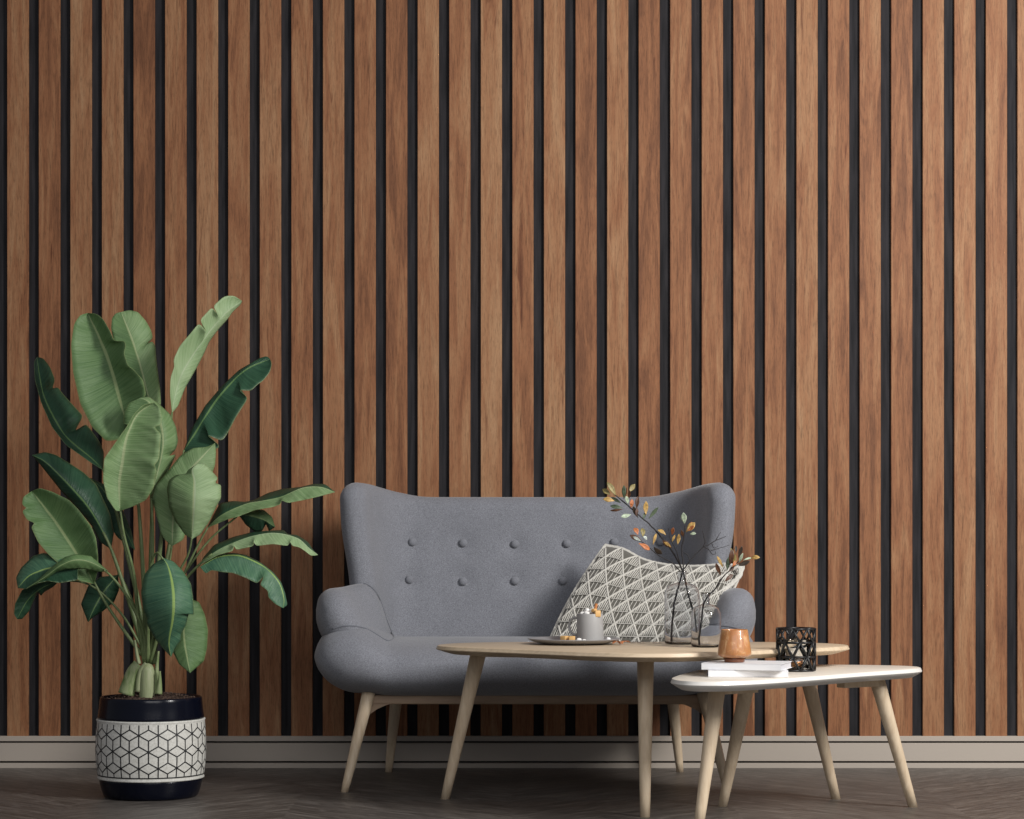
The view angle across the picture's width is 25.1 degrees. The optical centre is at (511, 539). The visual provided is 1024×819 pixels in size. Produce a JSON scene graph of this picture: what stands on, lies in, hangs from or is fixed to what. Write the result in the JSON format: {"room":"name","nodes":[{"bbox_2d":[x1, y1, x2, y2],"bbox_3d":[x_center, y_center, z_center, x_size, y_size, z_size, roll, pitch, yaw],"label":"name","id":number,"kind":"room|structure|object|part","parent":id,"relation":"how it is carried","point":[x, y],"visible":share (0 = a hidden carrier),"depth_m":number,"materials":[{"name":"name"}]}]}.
{"room":"living room","nodes":[
{"label":"living room","id":0,"kind":"room"},
{"bbox_2d":[0,0,1023,761],"bbox_3d":[0.000,-0.650,7.607,10.000,2.800,0.062,0,0,0],"label":"wall","id":1,"kind":"structure","parent":0,"point":[770,251],"depth_m":7.58,"materials":[{"name":"brown wood"}]},
{"bbox_2d":[0,736,1023,767],"bbox_3d":[0.000,0.698,7.581,10.000,0.104,0.030,0,0,0],"label":"baseboard","id":2,"kind":"structure","parent":1,"relation":"attached to","point":[9,751],"depth_m":7.57,"materials":[{"name":"beige paint"}]},
{"bbox_2d":[0,768,1023,818],"bbox_3d":[0.000,0.770,3.106,10.000,0.040,9.000,0,0,0],"label":"floor","id":3,"kind":"structure","parent":0,"point":[25,793],"depth_m":6.83,"materials":[{"name":"brown wood"}]},
{"bbox_2d":[95,693,205,800],"bbox_3d":[-1.056,0.604,6.730,0.321,0.293,0.321,0,0,0],"label":"plant pot","id":4,"kind":"object","parent":3,"relation":"on","point":[146,750],"visible":0.99,"depth_m":6.60,"materials":[{"name":"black ceramic"}]},
{"bbox_2d":[106,691,194,699],"bbox_3d":[-1.056,0.462,6.730,0.285,0.038,0.285,0,0,0],"label":"potting soil","id":5,"kind":"object","parent":4,"relation":"in","point":[165,695],"visible":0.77,"depth_m":6.68,"materials":[{"name":"brown soil"}]},
{"bbox_2d":[14,296,334,697],"bbox_3d":[-0.981,-0.128,6.723,0.936,1.196,0.428,0,0,0],"label":"potted plant","id":6,"kind":"object","parent":5,"relation":"in","point":[116,377],"visible":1,"depth_m":6.70,"materials":[{"name":"green plant"}]},
{"bbox_3d":[-1.059,0.414,6.680,0.050,0.113,0.050,0,0,0],"label":"stem","id":7,"kind":"part","parent":6,"relation":"part of","materials":[{"name":"green plant"}]},
{"bbox_3d":[-1.056,0.722,6.730,0.303,0.056,0.303,0,0,0],"label":"pot","id":8,"kind":"part","parent":4,"relation":"part of","materials":[{"name":"black ceramic"}]},
{"bbox_2d":[314,482,757,791],"bbox_3d":[0.072,0.285,7.128,1.335,0.930,0.723,0,0,0],"label":"sofa","id":9,"kind":"object","parent":3,"relation":"on","point":[425,573],"visible":0.63,"depth_m":7.30,"materials":[{"name":"grey fabric"}]},
{"bbox_3d":[-0.484,0.247,7.074,0.223,0.224,0.485,0,0,0],"label":"armrest","id":10,"kind":"part","parent":9,"relation":"part of","materials":[{"name":"grey fabric"}]},
{"bbox_3d":[-0.462,0.603,6.879,0.120,0.295,0.040,0,0,-34],"label":"leg","id":11,"kind":"part","parent":9,"relation":"part of","materials":[{"name":"brown wood"}]},
{"bbox_3d":[-0.382,0.603,7.401,0.040,0.295,0.099,0,0,-34],"label":"leg","id":12,"kind":"part","parent":9,"relation":"part of","materials":[{"name":"brown wood"}]},
{"bbox_3d":[0.072,0.360,7.081,1.328,0.236,0.630,0,0,0],"label":"seat","id":13,"kind":"part","parent":9,"relation":"part of","materials":[{"name":"grey fabric"}]},
{"bbox_3d":[0.072,0.495,7.144,1.004,0.060,0.491,0,0,0],"label":"frame","id":14,"kind":"part","parent":9,"relation":"part of","materials":[{"name":"brown wood"}]},
{"bbox_3d":[0.080,0.105,7.296,1.231,0.570,0.386,0,0,0],"label":"backrest","id":15,"kind":"part","parent":9,"relation":"part of","materials":[{"name":"grey fabric"}]},
{"bbox_2d":[550,544,744,641],"bbox_3d":[0.414,0.171,7.019,0.551,0.319,0.313,0,0,24],"label":"cushion","id":16,"kind":"object","parent":9,"relation":"on","point":[627,587],"visible":0.62,"depth_m":7.01,"materials":[{"name":"fabric"}]},
{"bbox_3d":[0.526,0.603,7.401,0.040,0.295,0.099,0,0,34],"label":"leg","id":17,"kind":"part","parent":9,"relation":"part of","materials":[{"name":"brown wood"}]},
{"bbox_3d":[0.606,0.603,6.879,0.120,0.295,0.040,0,0,34],"label":"leg","id":18,"kind":"part","parent":9,"relation":"part of","materials":[{"name":"brown wood"}]},
{"bbox_3d":[0.628,0.247,7.074,0.223,0.224,0.485,0,0,0],"label":"armrest","id":19,"kind":"part","parent":9,"relation":"part of","materials":[{"name":"grey fabric"}]},
{"bbox_2d":[436,642,848,817],"bbox_3d":[0.369,0.523,6.352,1.166,0.454,0.696,0,0,0],"label":"coffee table","id":20,"kind":"object","parent":3,"relation":"on","point":[645,654],"visible":0.79,"depth_m":6.29,"materials":[{"name":"brown wood"}]},
{"bbox_3d":[-0.142,0.533,6.619,0.158,0.433,0.047,0,0,30],"label":"leg","id":21,"kind":"part","parent":20,"relation":"part of","materials":[{"name":"brown wood"}]},
{"bbox_2d":[528,636,620,644],"bbox_3d":[0.177,0.287,6.545,0.265,0.016,0.265,0,0,0],"label":"plate","id":22,"kind":"object","parent":20,"relation":"on","point":[550,640],"visible":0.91,"depth_m":6.46,"materials":[{"name":"grey ceramic"}]},
{"bbox_2d":[560,636,568,639],"bbox_3d":[0.149,0.281,6.535,0.021,0.017,0.017,0,0,40],"label":"sugar cube","id":23,"kind":"object","parent":22,"relation":"on","point":[561,637],"visible":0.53,"depth_m":6.53,"materials":[{"name":"brown food"}]},
{"bbox_2d":[568,613,603,639],"bbox_3d":[0.212,0.250,6.580,0.102,0.080,0.078,0,0,0],"label":"mug","id":24,"kind":"object","parent":22,"relation":"on","point":[589,627],"visible":0.8,"depth_m":6.55,"materials":[{"name":"grey ceramic"}]},
{"bbox_3d":[0.176,0.247,6.601,0.035,0.057,0.008,0,0,32],"label":"handle","id":25,"kind":"part","parent":24,"relation":"part of","materials":[{"name":"grey ceramic"}]},
{"bbox_2d":[594,610,600,616],"bbox_3d":[0.243,0.210,6.554,0.017,0.019,0.014,0,0,-17],"label":"sugar cube","id":26,"kind":"object","parent":24,"relation":"on","point":[597,613],"visible":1,"depth_m":6.55,"materials":[{"name":"brown food"}]},
{"bbox_3d":[0.365,0.533,6.267,0.047,0.433,0.106,0,0,0],"label":"leg","id":27,"kind":"part","parent":20,"relation":"part of","materials":[{"name":"brown wood"}]},
{"bbox_2d":[664,571,699,644],"bbox_3d":[0.483,0.192,6.535,0.101,0.207,0.101,0,0,0],"label":"glass vase","id":28,"kind":"object","parent":20,"relation":"on","point":[680,598],"visible":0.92,"depth_m":6.49,"materials":[{"name":"clear glass"}]},
{"bbox_2d":[602,482,682,570],"bbox_3d":[0.374,0.063,6.495,0.236,0.454,0.048,0,0,-10],"label":"branch","id":29,"kind":"object","parent":28,"relation":"in","point":[611,488],"visible":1,"depth_m":6.50,"materials":[{"name":"black"}]},
{"bbox_2d":[676,512,728,570],"bbox_3d":[0.547,0.098,6.549,0.154,0.352,0.034,0,0,-7],"label":"branch","id":30,"kind":"object","parent":28,"relation":"in","point":[691,525],"visible":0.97,"depth_m":6.54,"materials":[{"name":"black"}]},
{"bbox_2d":[691,593,720,647],"bbox_3d":[0.536,0.221,6.350,0.083,0.149,0.083,0,0,0],"label":"glass vase","id":31,"kind":"object","parent":20,"relation":"on","point":[705,617],"visible":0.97,"depth_m":6.32,"materials":[{"name":"clear glass"}]},
{"bbox_2d":[709,546,759,594],"bbox_3d":[0.599,0.154,6.358,0.172,0.279,0.029,0,0,0],"label":"branch","id":32,"kind":"object","parent":31,"relation":"in","point":[732,557],"visible":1,"depth_m":6.36,"materials":[{"name":"black"}]},
{"bbox_3d":[0.879,0.533,6.636,0.155,0.433,0.046,0,0,-27],"label":"leg","id":33,"kind":"part","parent":20,"relation":"part of","materials":[{"name":"brown wood"}]},
{"bbox_2d":[671,665,921,818],"bbox_3d":[0.681,0.552,6.240,0.480,0.395,0.969,0,0,44],"label":"side table","id":34,"kind":"object","parent":3,"relation":"on","point":[844,676],"visible":0.88,"depth_m":6.19,"materials":[{"name":"white paint"}]},
{"bbox_3d":[0.518,0.564,6.014,0.044,0.373,0.107,0,0,45],"label":"leg","id":35,"kind":"part","parent":34,"relation":"part of","materials":[{"name":"brown wood"}]},
{"bbox_3d":[0.631,0.564,6.423,0.045,0.373,0.152,0,0,-29],"label":"leg","id":36,"kind":"part","parent":34,"relation":"part of","materials":[{"name":"brown wood"}]},
{"bbox_2d":[706,669,787,676],"bbox_3d":[0.615,0.346,6.020,0.206,0.018,0.150,0,0,3],"label":"book","id":37,"kind":"object","parent":34,"relation":"on","point":[711,673],"visible":0.77,"depth_m":5.95,"materials":[{"name":"white paper"}]},
{"bbox_2d":[701,660,791,670],"bbox_3d":[0.616,0.328,6.020,0.208,0.018,0.165,0,0,17],"label":"book","id":38,"kind":"object","parent":37,"relation":"on","point":[752,665],"visible":1,"depth_m":5.95,"materials":[{"name":"white paper"}]},
{"bbox_2d":[718,629,750,662],"bbox_3d":[0.580,0.276,6.000,0.088,0.086,0.088,0,0,0],"label":"candle holder","id":39,"kind":"object","parent":38,"relation":"on","point":[734,644],"visible":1,"depth_m":5.97,"materials":[{"name":"orange glass"}]},
{"bbox_2d":[776,627,815,671],"bbox_3d":[0.769,0.296,6.230,0.111,0.118,0.111,0,0,0],"label":"lantern","id":40,"kind":"object","parent":34,"relation":"on","point":[798,651],"visible":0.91,"depth_m":6.19,"materials":[{"name":"black metal"}]},
{"bbox_3d":[1.066,0.564,6.412,0.180,0.373,0.045,0,0,-32],"label":"leg","id":41,"kind":"part","parent":34,"relation":"part of","materials":[{"name":"brown wood"}]}
]}

